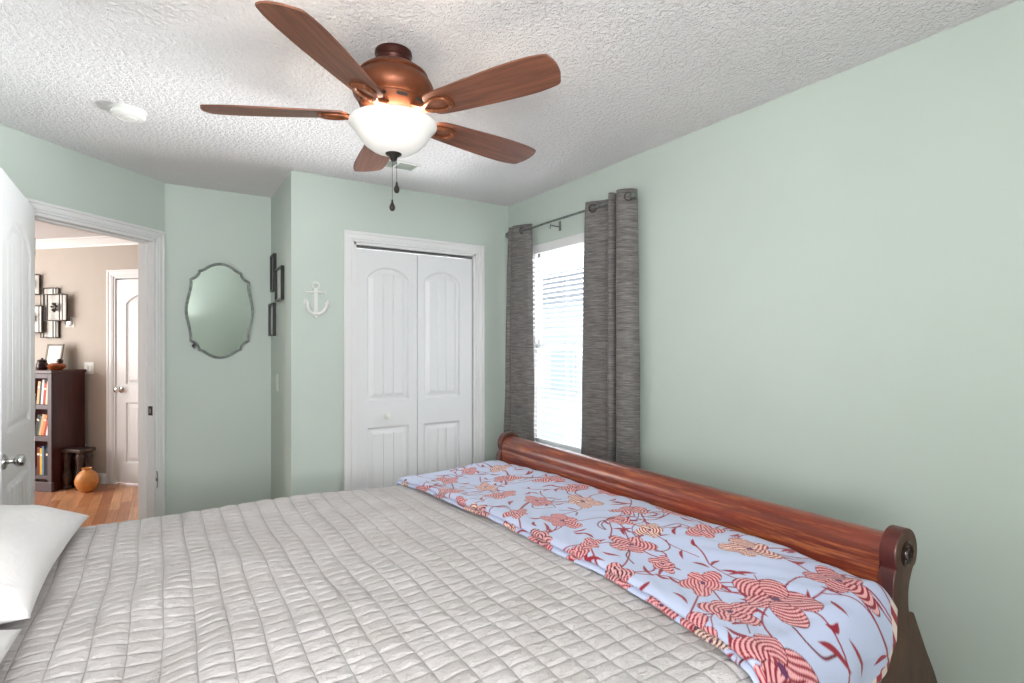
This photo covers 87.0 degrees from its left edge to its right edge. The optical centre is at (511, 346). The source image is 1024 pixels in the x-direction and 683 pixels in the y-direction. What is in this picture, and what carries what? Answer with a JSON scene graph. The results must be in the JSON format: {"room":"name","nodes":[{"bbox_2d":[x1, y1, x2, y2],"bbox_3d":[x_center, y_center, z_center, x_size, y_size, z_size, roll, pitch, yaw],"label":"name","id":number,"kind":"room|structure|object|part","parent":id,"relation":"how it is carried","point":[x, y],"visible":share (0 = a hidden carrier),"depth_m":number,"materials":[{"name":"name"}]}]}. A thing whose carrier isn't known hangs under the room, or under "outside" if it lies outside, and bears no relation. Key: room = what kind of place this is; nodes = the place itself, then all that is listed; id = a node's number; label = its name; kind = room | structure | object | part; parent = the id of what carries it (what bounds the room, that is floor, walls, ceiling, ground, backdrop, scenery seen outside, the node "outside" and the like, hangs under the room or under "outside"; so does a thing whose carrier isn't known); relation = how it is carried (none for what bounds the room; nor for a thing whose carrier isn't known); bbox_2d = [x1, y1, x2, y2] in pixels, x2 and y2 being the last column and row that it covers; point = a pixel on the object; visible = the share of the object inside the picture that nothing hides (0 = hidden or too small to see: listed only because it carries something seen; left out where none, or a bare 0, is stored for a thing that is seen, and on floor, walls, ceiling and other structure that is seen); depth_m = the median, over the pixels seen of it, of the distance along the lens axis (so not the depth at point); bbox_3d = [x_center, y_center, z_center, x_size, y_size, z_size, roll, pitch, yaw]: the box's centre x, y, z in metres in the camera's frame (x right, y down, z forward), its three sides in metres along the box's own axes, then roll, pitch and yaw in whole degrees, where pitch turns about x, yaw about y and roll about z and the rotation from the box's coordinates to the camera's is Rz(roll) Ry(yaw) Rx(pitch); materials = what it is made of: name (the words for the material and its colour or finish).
{"room":"bedroom","nodes":[
{"label":"bedroom","id":0,"kind":"room"},
{"bbox_2d":[0,125,163,236],"bbox_3d":[-2.475,0.140,2.988,0.120,2.440,1.193,0,0,12],"label":"wall","id":1,"kind":"structure","parent":0,"point":[42,170],"depth_m":3.00,"materials":[{"name":"green paint"}]},
{"bbox_2d":[0,167,35,504],"bbox_3d":[-2.156,0.332,2.392,0.102,2.032,0.772,0,0,-34],"label":"door","id":2,"kind":"structure","parent":1,"relation":"in","point":[17,215],"depth_m":2.32,"materials":[{"name":"white paint"}]},
{"bbox_3d":[-1.947,0.448,2.115,0.066,0.061,0.061,0,0,-34],"label":"knob","id":3,"kind":"part","parent":2,"relation":"part of","materials":[{"name":"silver metal"}]},
{"bbox_2d":[25,197,165,519],"bbox_3d":[-2.439,0.304,3.111,0.141,2.112,0.924,0,0,12],"label":"trim","id":4,"kind":"structure","parent":1,"relation":"attached to","point":[151,247],"depth_m":3.49,"materials":[{"name":"white paint"}]},
{"bbox_3d":[-2.381,-0.724,3.099,0.018,0.057,0.924,0,0,12],"label":"head casing","id":5,"kind":"part","parent":4,"relation":"part of","materials":[{"name":"white paint"}]},
{"bbox_3d":[-2.332,0.415,3.483,0.032,0.060,0.003,0,0,12],"label":"strike plate","id":6,"kind":"part","parent":4,"relation":"part of","materials":[{"name":"brown metal"}]},
{"bbox_3d":[-2.290,0.312,3.523,0.018,2.096,0.057,0,0,12],"label":"casing","id":7,"kind":"part","parent":4,"relation":"part of","materials":[{"name":"white paint"}]},
{"bbox_2d":[35,245,137,472],"bbox_3d":[-4.840,0.140,5.592,6.600,2.440,0.122,0,0,12],"label":"wall","id":8,"kind":"structure","parent":0,"point":[79,273],"depth_m":5.40,"materials":[{"name":"beige paint"}]},
{"bbox_2d":[35,274,67,337],"bbox_3d":[-4.732,-0.410,5.450,0.598,0.648,0.099,0,0,12],"label":"metal wall art","id":9,"kind":"object","parent":8,"relation":"attached to","point":[53,310],"visible":0.54,"depth_m":5.45,"materials":[{"name":"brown metal"}]},
{"bbox_3d":[-4.902,-0.630,5.514,0.182,0.192,0.006,0,0,12],"label":"panel","id":10,"kind":"part","parent":9,"relation":"part of","materials":[{"name":"grey metal"}]},
{"bbox_3d":[-4.884,-0.275,5.480,0.272,0.262,0.006,0,0,12],"label":"panel","id":11,"kind":"part","parent":9,"relation":"part of","materials":[{"name":"grey metal"}]},
{"bbox_3d":[-4.676,-0.340,5.476,0.182,0.492,0.006,0,0,12],"label":"panel","id":12,"kind":"part","parent":9,"relation":"part of","materials":[{"name":"grey metal"}]},
{"bbox_2d":[50,303,57,311],"bbox_3d":[-4.558,-0.389,5.376,0.078,0.096,0.027,0,0,12],"label":"flower","id":13,"kind":"object","parent":9,"relation":"on","point":[54,306],"depth_m":5.37,"materials":[{"name":"brown metal"}]},
{"bbox_3d":[-4.552,-0.390,5.409,0.212,0.252,0.006,0,0,12],"label":"panel","id":14,"kind":"part","parent":9,"relation":"part of","materials":[{"name":"grey metal"}]},
{"bbox_2d":[65,317,74,326],"bbox_3d":[-4.458,-0.245,5.435,0.110,0.100,0.028,0,0,12],"label":"thermostat","id":15,"kind":"object","parent":8,"relation":"attached to","point":[71,320],"visible":0.92,"depth_m":5.43,"materials":[{"name":"white plastic"}]},
{"bbox_2d":[36,473,105,483],"bbox_3d":[-5.898,1.310,5.749,3.866,0.100,0.014,0,0,12],"label":"baseboard","id":16,"kind":"structure","parent":8,"relation":"attached to","point":[102,476],"depth_m":5.35,"materials":[{"name":"white paint"}]},
{"bbox_2d":[36,236,137,248],"bbox_3d":[-4.763,-1.038,5.476,6.200,0.085,0.078,0,0,12],"label":"crown molding","id":17,"kind":"structure","parent":8,"relation":"attached to","point":[94,241],"depth_m":5.37,"materials":[{"name":"white paint"}]},
{"bbox_2d":[84,362,93,373],"bbox_3d":[-4.225,0.216,5.394,0.117,0.117,0.010,0,0,12],"label":"light switch","id":18,"kind":"object","parent":8,"relation":"attached to","point":[89,366],"visible":0.88,"depth_m":5.39,"materials":[{"name":"white plastic"}]},
{"bbox_2d":[106,269,137,483],"bbox_3d":[-3.558,0.302,5.310,0.892,2.116,0.139,0,0,12],"label":"trim","id":19,"kind":"structure","parent":8,"relation":"attached to","point":[112,276],"depth_m":5.33,"materials":[{"name":"white paint"}]},
{"bbox_3d":[-3.975,0.311,5.337,0.066,2.098,0.018,0,0,12],"label":"casing","id":20,"kind":"part","parent":19,"relation":"part of","materials":[{"name":"white paint"}]},
{"bbox_3d":[-3.571,-0.723,5.250,0.892,0.066,0.018,0,0,12],"label":"head casing","id":21,"kind":"part","parent":19,"relation":"part of","materials":[{"name":"white paint"}]},
{"bbox_2d":[113,279,137,482],"bbox_3d":[-3.570,0.342,5.253,0.718,2.000,0.107,0,0,12],"label":"door","id":22,"kind":"structure","parent":8,"relation":"in","point":[126,389],"depth_m":5.32,"materials":[{"name":"white paint"}]},
{"bbox_3d":[-3.864,0.425,5.298,0.066,0.066,0.072,0,0,12],"label":"knob","id":23,"kind":"part","parent":22,"relation":"part of","materials":[{"name":"silver metal"}]},
{"bbox_2d":[35,479,137,526],"bbox_3d":[-4.938,1.410,4.077,7.274,0.100,3.215,0,0,11],"label":"floor","id":24,"kind":"structure","parent":0,"point":[107,503],"depth_m":4.71,"materials":[{"name":"brown wood"}]},
{"bbox_2d":[35,369,85,491],"bbox_3d":[-4.659,0.792,5.276,0.833,1.136,0.333,0,0,12],"label":"bookcase","id":25,"kind":"object","parent":24,"relation":"on","point":[65,408],"visible":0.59,"depth_m":5.15,"materials":[{"name":"brown wood"}]},
{"bbox_2d":[36,381,42,403],"bbox_3d":[-4.470,0.438,5.201,0.050,0.222,0.171,0,0,12],"label":"book","id":26,"kind":"object","parent":25,"relation":"on","point":[39,382],"visible":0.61,"depth_m":5.12,"materials":[{"name":"beige paper"}]},
{"bbox_2d":[37,415,41,434],"bbox_3d":[-4.461,0.749,5.199,0.065,0.189,0.170,0,0,12],"label":"book","id":27,"kind":"object","parent":25,"relation":"on","point":[41,415],"visible":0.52,"depth_m":5.12,"materials":[{"name":"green paper"}]},
{"bbox_2d":[39,382,41,403],"bbox_3d":[-4.446,0.443,5.196,0.041,0.211,0.170,0,0,12],"label":"book","id":28,"kind":"object","parent":25,"relation":"on","point":[41,382],"visible":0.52,"depth_m":5.11,"materials":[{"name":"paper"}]},
{"bbox_2d":[35,413,46,434],"bbox_3d":[-4.487,0.743,5.204,0.077,0.201,0.171,0,0,12],"label":"book","id":29,"kind":"object","parent":25,"relation":"on","point":[39,415],"visible":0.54,"depth_m":5.12,"materials":[{"name":"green paper"}]},
{"bbox_2d":[40,448,41,474],"bbox_3d":[-4.442,1.089,5.195,0.028,0.250,0.171,0,0,12],"label":"book","id":30,"kind":"object","parent":25,"relation":"on","point":[40,448],"visible":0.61,"depth_m":5.11,"materials":[{"name":"beige paper"}]},
{"bbox_3d":[-4.660,0.868,5.277,0.742,0.045,0.304,0,0,12],"label":"shelf","id":31,"kind":"part","parent":25,"relation":"part of","materials":[{"name":"grey"}]},
{"bbox_3d":[-4.660,1.230,5.277,0.742,0.030,0.304,0,0,12],"label":"shelf","id":32,"kind":"part","parent":25,"relation":"part of","materials":[{"name":"grey"}]},
{"bbox_3d":[-4.626,0.782,5.433,0.744,1.056,0.012,0,0,12],"label":"panel","id":33,"kind":"part","parent":25,"relation":"part of","materials":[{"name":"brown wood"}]},
{"bbox_2d":[36,358,47,369],"bbox_3d":[-4.544,0.167,5.222,0.094,0.114,0.094,0,0,-33],"label":"lidded jar","id":34,"kind":"object","parent":25,"relation":"on","point":[41,364],"visible":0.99,"depth_m":5.19,"materials":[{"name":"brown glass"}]},
{"bbox_3d":[-4.544,0.130,5.222,0.080,0.039,0.080,0,0,-33],"label":"lid","id":35,"kind":"part","parent":34,"relation":"part of","materials":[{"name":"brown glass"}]},
{"bbox_2d":[37,445,46,474],"bbox_3d":[-4.471,1.083,5.201,0.030,0.260,0.171,0,0,12],"label":"book","id":36,"kind":"object","parent":25,"relation":"on","point":[38,448],"visible":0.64,"depth_m":5.12,"materials":[{"name":"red paper"}]},
{"bbox_3d":[-4.660,0.570,5.277,0.742,0.040,0.304,0,0,12],"label":"shelf","id":37,"kind":"part","parent":25,"relation":"part of","materials":[{"name":"grey"}]},
{"bbox_2d":[39,413,47,435],"bbox_3d":[-4.434,0.741,5.194,0.074,0.205,0.170,0,0,12],"label":"book","id":38,"kind":"object","parent":25,"relation":"on","point":[43,415],"visible":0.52,"depth_m":5.11,"materials":[{"name":"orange paper"}]},
{"bbox_3d":[-4.691,0.762,5.129,0.800,1.016,0.009,0,0,12],"label":"frame","id":39,"kind":"part","parent":25,"relation":"part of","materials":[{"name":"grey"}]},
{"bbox_2d":[41,414,47,435],"bbox_3d":[-4.406,0.743,5.187,0.077,0.201,0.171,0,0,12],"label":"book","id":40,"kind":"object","parent":25,"relation":"on","point":[46,415],"visible":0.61,"depth_m":5.11,"materials":[{"name":"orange paper"}]},
{"bbox_2d":[41,379,47,403],"bbox_3d":[-4.422,0.430,5.191,0.045,0.236,0.170,0,0,12],"label":"book","id":41,"kind":"object","parent":25,"relation":"on","point":[44,380],"visible":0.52,"depth_m":5.11,"materials":[{"name":"beige paper"}]},
{"bbox_2d":[42,445,47,474],"bbox_3d":[-4.418,1.079,5.190,0.018,0.270,0.170,0,0,12],"label":"book","id":42,"kind":"object","parent":25,"relation":"on","point":[43,447],"visible":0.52,"depth_m":5.11,"materials":[{"name":"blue paper"}]},
{"bbox_2d":[43,383,46,404],"bbox_3d":[-4.397,0.448,5.185,0.050,0.202,0.171,0,0,12],"label":"book","id":43,"kind":"object","parent":25,"relation":"on","point":[45,384],"visible":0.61,"depth_m":5.10,"materials":[{"name":"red paper"}]},
{"bbox_2d":[44,449,45,474],"bbox_3d":[-4.396,1.093,5.186,0.022,0.240,0.170,0,0,12],"label":"book","id":44,"kind":"object","parent":25,"relation":"on","point":[44,449],"visible":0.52,"depth_m":5.10,"materials":[{"name":"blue paper"}]},
{"bbox_2d":[44,419,47,435],"bbox_3d":[-4.382,0.763,5.182,0.060,0.161,0.170,0,0,12],"label":"book","id":45,"kind":"object","parent":25,"relation":"on","point":[46,425],"visible":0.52,"depth_m":5.10,"materials":[{"name":"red paper"}]},
{"bbox_2d":[45,381,47,404],"bbox_3d":[-4.371,0.438,5.180,0.040,0.221,0.170,0,0,12],"label":"book","id":46,"kind":"object","parent":25,"relation":"on","point":[47,381],"visible":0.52,"depth_m":5.10,"materials":[{"name":"beige paper"}]},
{"bbox_2d":[46,447,47,474],"bbox_3d":[-4.370,1.083,5.179,0.030,0.260,0.171,0,0,12],"label":"book","id":47,"kind":"object","parent":25,"relation":"on","point":[46,447],"visible":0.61,"depth_m":5.10,"materials":[{"name":"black paper"}]},
{"bbox_2d":[45,344,64,363],"bbox_3d":[-4.541,0.100,5.353,0.200,0.249,0.051,0,0,12],"label":"frame","id":48,"kind":"object","parent":25,"relation":"on","point":[54,352],"visible":0.59,"depth_m":5.36,"materials":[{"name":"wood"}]},
{"bbox_2d":[47,359,66,369],"bbox_3d":[-4.352,0.170,5.161,0.148,0.108,0.148,0,0,-33],"label":"ornament","id":49,"kind":"object","parent":25,"relation":"on","point":[59,365],"visible":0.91,"depth_m":5.12,"materials":[{"name":"brown wood"}]},
{"bbox_3d":[-4.352,0.190,5.161,0.148,0.068,0.148,0,0,-33],"label":"dish","id":50,"kind":"part","parent":49,"relation":"part of","materials":[{"name":"orange glass"}]},
{"bbox_3d":[-4.280,0.807,5.206,0.028,1.106,0.311,0,0,12],"label":"panel","id":51,"kind":"part","parent":25,"relation":"part of","materials":[{"name":"brown wood"}]},
{"bbox_2d":[61,446,95,490],"bbox_3d":[-4.164,1.167,5.184,0.230,0.385,0.166,0,0,11],"label":"stool","id":52,"kind":"object","parent":24,"relation":"on","point":[77,452],"visible":0.67,"depth_m":5.14,"materials":[{"name":"brown wood"}]},
{"bbox_3d":[-4.247,1.182,5.154,0.076,0.356,0.076,0,0,11],"label":"leg","id":53,"kind":"part","parent":52,"relation":"part of","materials":[{"name":"brown wood"}]},
{"bbox_3d":[-4.229,1.182,5.242,0.076,0.356,0.076,0,0,11],"label":"leg","id":54,"kind":"part","parent":52,"relation":"part of","materials":[{"name":"brown wood"}]},
{"bbox_3d":[-4.164,0.990,5.184,0.230,0.030,0.160,0,0,11],"label":"seat","id":55,"kind":"part","parent":52,"relation":"part of","materials":[{"name":"brown wood"}]},
{"bbox_3d":[-4.099,1.182,5.125,0.076,0.356,0.076,0,0,11],"label":"leg","id":56,"kind":"part","parent":52,"relation":"part of","materials":[{"name":"brown wood"}]},
{"bbox_3d":[-4.082,1.182,5.214,0.076,0.356,0.076,0,0,11],"label":"leg","id":57,"kind":"part","parent":52,"relation":"part of","materials":[{"name":"brown wood"}]},
{"bbox_2d":[74,467,98,492],"bbox_3d":[-3.982,1.248,5.058,0.186,0.224,0.186,0,0,-33],"label":"clay vase","id":58,"kind":"object","parent":24,"relation":"on","point":[87,480],"visible":1,"depth_m":5.01,"materials":[{"name":"orange ceramic"}]},
{"bbox_2d":[164,183,270,514],"bbox_3d":[-2.012,0.140,3.826,0.785,2.440,0.120,0,0,-33],"label":"wall","id":59,"kind":"structure","parent":0,"point":[218,411],"depth_m":3.73,"materials":[{"name":"green paint"}]},
{"bbox_2d":[185,263,253,358],"bbox_3d":[-2.009,-0.244,3.721,0.422,0.661,0.052,0,0,-33],"label":"wall mirror","id":60,"kind":"object","parent":59,"relation":"attached to","point":[219,308],"visible":1,"depth_m":3.72,"materials":[{"name":"silver metal"}]},
{"bbox_2d":[271,175,287,498],"bbox_3d":[-1.534,0.140,3.699,0.120,2.440,0.613,0,0,-33],"label":"wall","id":61,"kind":"structure","parent":0,"point":[279,200],"depth_m":3.64,"materials":[{"name":"green paint"}]},
{"bbox_2d":[268,302,275,335],"bbox_3d":[-1.698,-0.190,3.821,0.022,0.230,0.190,0,0,-33],"label":"picture frame","id":62,"kind":"object","parent":61,"relation":"attached to","point":[272,306],"visible":1,"depth_m":3.84,"materials":[{"name":"black paint"}]},
{"bbox_2d":[270,253,276,291],"bbox_3d":[-1.674,-0.515,3.786,0.022,0.260,0.135,0,0,-33],"label":"picture frame","id":63,"kind":"object","parent":61,"relation":"attached to","point":[273,257],"visible":0.87,"depth_m":3.78,"materials":[{"name":"black paint"}]},
{"bbox_2d":[276,374,277,390],"bbox_3d":[-1.614,0.246,3.703,0.010,0.117,0.075,0,0,-33],"label":"light switch","id":64,"kind":"object","parent":61,"relation":"attached to","point":[276,374],"visible":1,"depth_m":3.68,"materials":[{"name":"white plastic"}]},
{"bbox_2d":[275,265,283,301],"bbox_3d":[-1.545,-0.415,3.586,0.022,0.220,0.230,0,0,-33],"label":"picture frame","id":65,"kind":"object","parent":61,"relation":"attached to","point":[279,272],"visible":1,"depth_m":3.60,"materials":[{"name":"black paint"}]},
{"bbox_2d":[288,170,508,496],"bbox_3d":[-0.721,0.140,3.789,1.582,2.440,0.120,0,0,-33],"label":"wall","id":66,"kind":"structure","parent":0,"point":[320,207],"depth_m":3.45,"materials":[{"name":"green paint"}]},
{"bbox_2d":[304,282,329,318],"bbox_3d":[-1.219,-0.290,3.363,0.156,0.231,0.057,0,0,-33],"label":"decoration","id":67,"kind":"object","parent":66,"relation":"attached to","point":[315,313],"visible":1,"depth_m":3.37,"materials":[{"name":"white plastic"}]},
{"bbox_2d":[356,248,471,489],"bbox_3d":[-0.658,0.354,3.766,0.864,1.995,0.081,0,0,-33],"label":"door","id":68,"kind":"structure","parent":66,"relation":"in","point":[414,311],"depth_m":3.74,"materials":[{"name":"white paint"}]},
{"bbox_3d":[-0.853,0.354,3.667,0.430,1.995,0.035,0,0,-33],"label":"panel","id":69,"kind":"part","parent":68,"relation":"part of","materials":[{"name":"white paint"}]},
{"bbox_3d":[-0.838,0.467,3.630,0.042,0.042,0.046,0,0,-33],"label":"knob","id":70,"kind":"part","parent":68,"relation":"part of","materials":[{"name":"white plastic"}]},
{"bbox_3d":[-0.488,0.354,3.904,0.430,1.995,0.035,0,0,-33],"label":"panel","id":71,"kind":"part","parent":68,"relation":"part of","materials":[{"name":"white paint"}]},
{"bbox_2d":[344,230,484,490],"bbox_3d":[-0.678,0.304,3.807,1.039,2.111,0.139,0,0,-33],"label":"trim","id":72,"kind":"structure","parent":66,"relation":"attached to","point":[364,240],"depth_m":3.73,"materials":[{"name":"white paint"}]},
{"bbox_3d":[-1.054,0.314,3.492,0.066,2.092,0.018,0,0,-33],"label":"casing","id":73,"kind":"part","parent":72,"relation":"part of","materials":[{"name":"white paint"}]},
{"bbox_3d":[-0.645,-0.718,3.756,1.039,0.066,0.018,0,0,-33],"label":"head casing","id":74,"kind":"part","parent":72,"relation":"part of","materials":[{"name":"white paint"}]},
{"bbox_3d":[-0.237,0.314,4.021,0.066,2.092,0.018,0,0,-33],"label":"casing","id":75,"kind":"part","parent":72,"relation":"part of","materials":[{"name":"white paint"}]},
{"bbox_2d":[0,0,1019,238],"bbox_3d":[-2.903,-1.130,3.511,6.147,0.100,10.750,0,0,-33],"label":"ceiling","id":76,"kind":"structure","parent":0,"point":[638,76],"depth_m":2.13,"materials":[{"name":"white paint"}]},
{"bbox_2d":[109,104,146,122],"bbox_3d":[-1.757,-1.060,2.472,0.144,0.040,0.144,0,0,-33],"label":"smoke detector","id":77,"kind":"object","parent":76,"relation":"attached to","point":[123,112],"visible":1,"depth_m":2.44,"materials":[{"name":"white plastic"}]},
{"bbox_2d":[200,1,560,210],"bbox_3d":[-0.418,-0.788,2.020,1.274,0.583,1.285,0,0,-33],"label":"ceiling fan","id":78,"kind":"object","parent":76,"relation":"hanging from","point":[394,95],"visible":1,"depth_m":1.86,"materials":[{"name":"brown wood"}]},
{"bbox_3d":[-0.852,-0.846,1.948,0.511,0.006,0.155,0,12,-5],"label":"blade","id":79,"kind":"part","parent":78,"relation":"part of","materials":[{"name":"brown wood"}]},
{"bbox_3d":[-0.529,-0.846,1.577,0.155,0.006,0.511,12,3,13],"label":"blade","id":80,"kind":"part","parent":78,"relation":"part of","materials":[{"name":"brown wood"}]},
{"bbox_3d":[-0.599,-0.846,2.369,0.155,0.006,0.511,-13,5,-22],"label":"blade","id":81,"kind":"part","parent":78,"relation":"part of","materials":[{"name":"brown wood"}]},
{"bbox_3d":[-0.440,-0.613,1.984,0.002,0.147,0.002,0,0,-33],"label":"pull chain","id":82,"kind":"part","parent":78,"relation":"part of","materials":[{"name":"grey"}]},
{"bbox_3d":[-0.435,-0.764,1.984,0.318,0.117,0.318,0,0,-33],"label":"lamp shade","id":83,"kind":"part","parent":78,"relation":"part of","materials":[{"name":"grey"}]},
{"bbox_3d":[-0.120,-0.846,2.259,0.511,0.006,0.155,0,-12,-41],"label":"blade","id":84,"kind":"part","parent":78,"relation":"part of","materials":[{"name":"brown wood"}]},
{"bbox_3d":[-0.077,-0.846,1.769,0.511,0.006,0.155,0,-12,31],"label":"blade","id":85,"kind":"part","parent":78,"relation":"part of","materials":[{"name":"brown wood"}]},
{"bbox_2d":[385,159,420,171],"bbox_3d":[-0.687,-1.076,3.201,0.260,0.008,0.140,0,0,-33],"label":"ceiling vent","id":86,"kind":"object","parent":76,"relation":"in","point":[404,166],"visible":0.55,"depth_m":3.22,"materials":[{"name":"white plastic"}]},
{"bbox_2d":[509,0,1023,682],"bbox_3d":[1.130,0.140,2.498,0.120,2.440,4.302,0,0,-33],"label":"wall","id":87,"kind":"structure","parent":0,"point":[831,269],"depth_m":2.05,"materials":[{"name":"green paint"}]},
{"bbox_2d":[533,242,583,452],"bbox_3d":[0.384,0.018,3.621,0.150,1.485,1.000,0,0,-33],"label":"window","id":88,"kind":"structure","parent":87,"relation":"in","point":[580,245],"depth_m":3.98,"materials":[{"name":"white paint"}]},
{"bbox_2d":[533,232,583,452],"bbox_3d":[0.371,0.004,3.613,0.074,1.456,0.932,0,0,-33],"label":"window blind","id":89,"kind":"object","parent":88,"relation":"attached to","point":[578,238],"visible":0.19,"depth_m":3.71,"materials":[{"name":"white plastic"}]},
{"bbox_3d":[0.188,0.022,3.874,0.002,1.395,0.022,0,0,-33],"label":"ladder cord","id":90,"kind":"part","parent":89,"relation":"part of","materials":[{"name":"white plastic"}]},
{"bbox_3d":[0.421,0.346,3.645,0.017,0.718,0.870,0,0,-33],"label":"sash","id":91,"kind":"part","parent":88,"relation":"part of","materials":[{"name":"white paint"}]},
{"bbox_3d":[0.436,-0.331,3.655,0.017,0.718,0.870,0,0,-33],"label":"sash","id":92,"kind":"part","parent":88,"relation":"part of","materials":[{"name":"white paint"}]},
{"bbox_2d":[505,191,637,238],"bbox_3d":[0.343,-0.815,3.506,0.106,0.073,1.312,0,0,-33],"label":"curtain rod","id":93,"kind":"object","parent":87,"relation":"attached to","point":[633,195],"visible":0.6,"depth_m":3.43,"materials":[{"name":"grey metal"}]},
{"bbox_2d":[504,224,533,440],"bbox_3d":[0.041,0.224,3.920,0.095,2.192,0.353,0,0,-33],"label":"curtain","id":94,"kind":"object","parent":93,"relation":"hanging from","point":[519,348],"visible":0.64,"depth_m":3.86,"materials":[{"name":"grey fabric"}]},
{"bbox_3d":[0.311,-0.828,3.500,0.015,0.015,1.235,0,0,-33],"label":"rod","id":95,"kind":"part","parent":93,"relation":"part of","materials":[{"name":"grey metal"}]},
{"bbox_2d":[581,188,639,467],"bbox_3d":[0.556,0.224,3.132,0.102,2.192,0.441,0,0,-31],"label":"curtain","id":96,"kind":"object","parent":93,"relation":"hanging from","point":[611,336],"visible":0.71,"depth_m":3.06,"materials":[{"name":"grey fabric"}]},
{"bbox_3d":[-0.367,1.410,1.932,3.247,0.100,4.982,0,0,-33],"label":"floor","id":97,"kind":"structure","parent":0,"visible":0},
{"bbox_2d":[496,431,936,682],"bbox_3d":[-0.390,0.838,1.672,2.635,1.045,1.981,0,0,-33],"label":"frame","id":98,"kind":"object","parent":97,"relation":"on","point":[887,558],"visible":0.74,"depth_m":1.66,"materials":[{"name":"brown wood"}]},
{"bbox_3d":[-0.002,0.921,3.073,0.460,0.878,0.040,0,0,-33],"label":"post","id":99,"kind":"part","parent":98,"relation":"part of","materials":[{"name":"brown wood"}]},
{"bbox_3d":[0.504,0.842,2.252,0.112,0.676,1.888,0,0,-33],"label":"footboard","id":100,"kind":"part","parent":98,"relation":"part of","materials":[{"name":"brown wood"}]},
{"bbox_3d":[1.048,0.921,1.454,0.460,0.878,0.040,0,0,-33],"label":"post","id":101,"kind":"part","parent":98,"relation":"part of","materials":[{"name":"brown wood"}]},
{"label":"outside","id":102,"kind":"structure","parent":0,"visible":0},
{"bbox_3d":[8.195,2.210,10.078,19.283,0.100,36.000,0,0,-33],"label":"ground","id":103,"kind":"structure","parent":102,"visible":0},
{"bbox_2d":[540,268,582,445],"bbox_3d":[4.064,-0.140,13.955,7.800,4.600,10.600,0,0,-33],"label":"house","id":104,"kind":"structure","parent":103,"relation":"on","point":[566,361],"depth_m":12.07,"materials":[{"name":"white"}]},
{"bbox_3d":[1.101,0.460,11.975,0.015,1.040,0.740,0,0,-33],"label":"pane","id":105,"kind":"part","parent":104,"relation":"part of","materials":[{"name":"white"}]},
{"bbox_3d":[-0.478,0.929,1.615,2.195,0.462,1.860,0,0,-33],"label":"mattress","id":106,"kind":"object","parent":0,"visible":0},
{"bbox_2d":[0,485,753,682],"bbox_3d":[-0.477,0.859,1.617,2.210,0.415,1.935,0,0,-33],"label":"quilt","id":107,"kind":"object","parent":106,"relation":"on","point":[398,583],"visible":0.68,"depth_m":1.39,"materials":[{"name":"grey fabric"}]},
{"bbox_2d":[0,629,21,662],"bbox_3d":[-1.056,0.582,0.710,0.498,0.154,0.820,0,0,-34],"label":"pillow","id":108,"kind":"object","parent":107,"relation":"on","point":[7,637],"visible":1,"depth_m":1.12,"materials":[{"name":"white fabric"}]},
{"bbox_2d":[0,505,88,623],"bbox_3d":[-1.542,0.571,1.450,0.539,0.199,0.860,0,0,-31],"label":"pillow","id":109,"kind":"object","parent":107,"relation":"on","point":[32,537],"visible":1,"depth_m":1.45,"materials":[{"name":"white fabric"}]},
{"bbox_2d":[396,460,897,682],"bbox_3d":[0.209,0.809,2.042,0.619,0.449,2.024,0,0,-33],"label":"floral blanket","id":110,"kind":"object","parent":107,"relation":"on","point":[782,614],"visible":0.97,"depth_m":1.47,"materials":[{"name":"fabric"}]}
]}

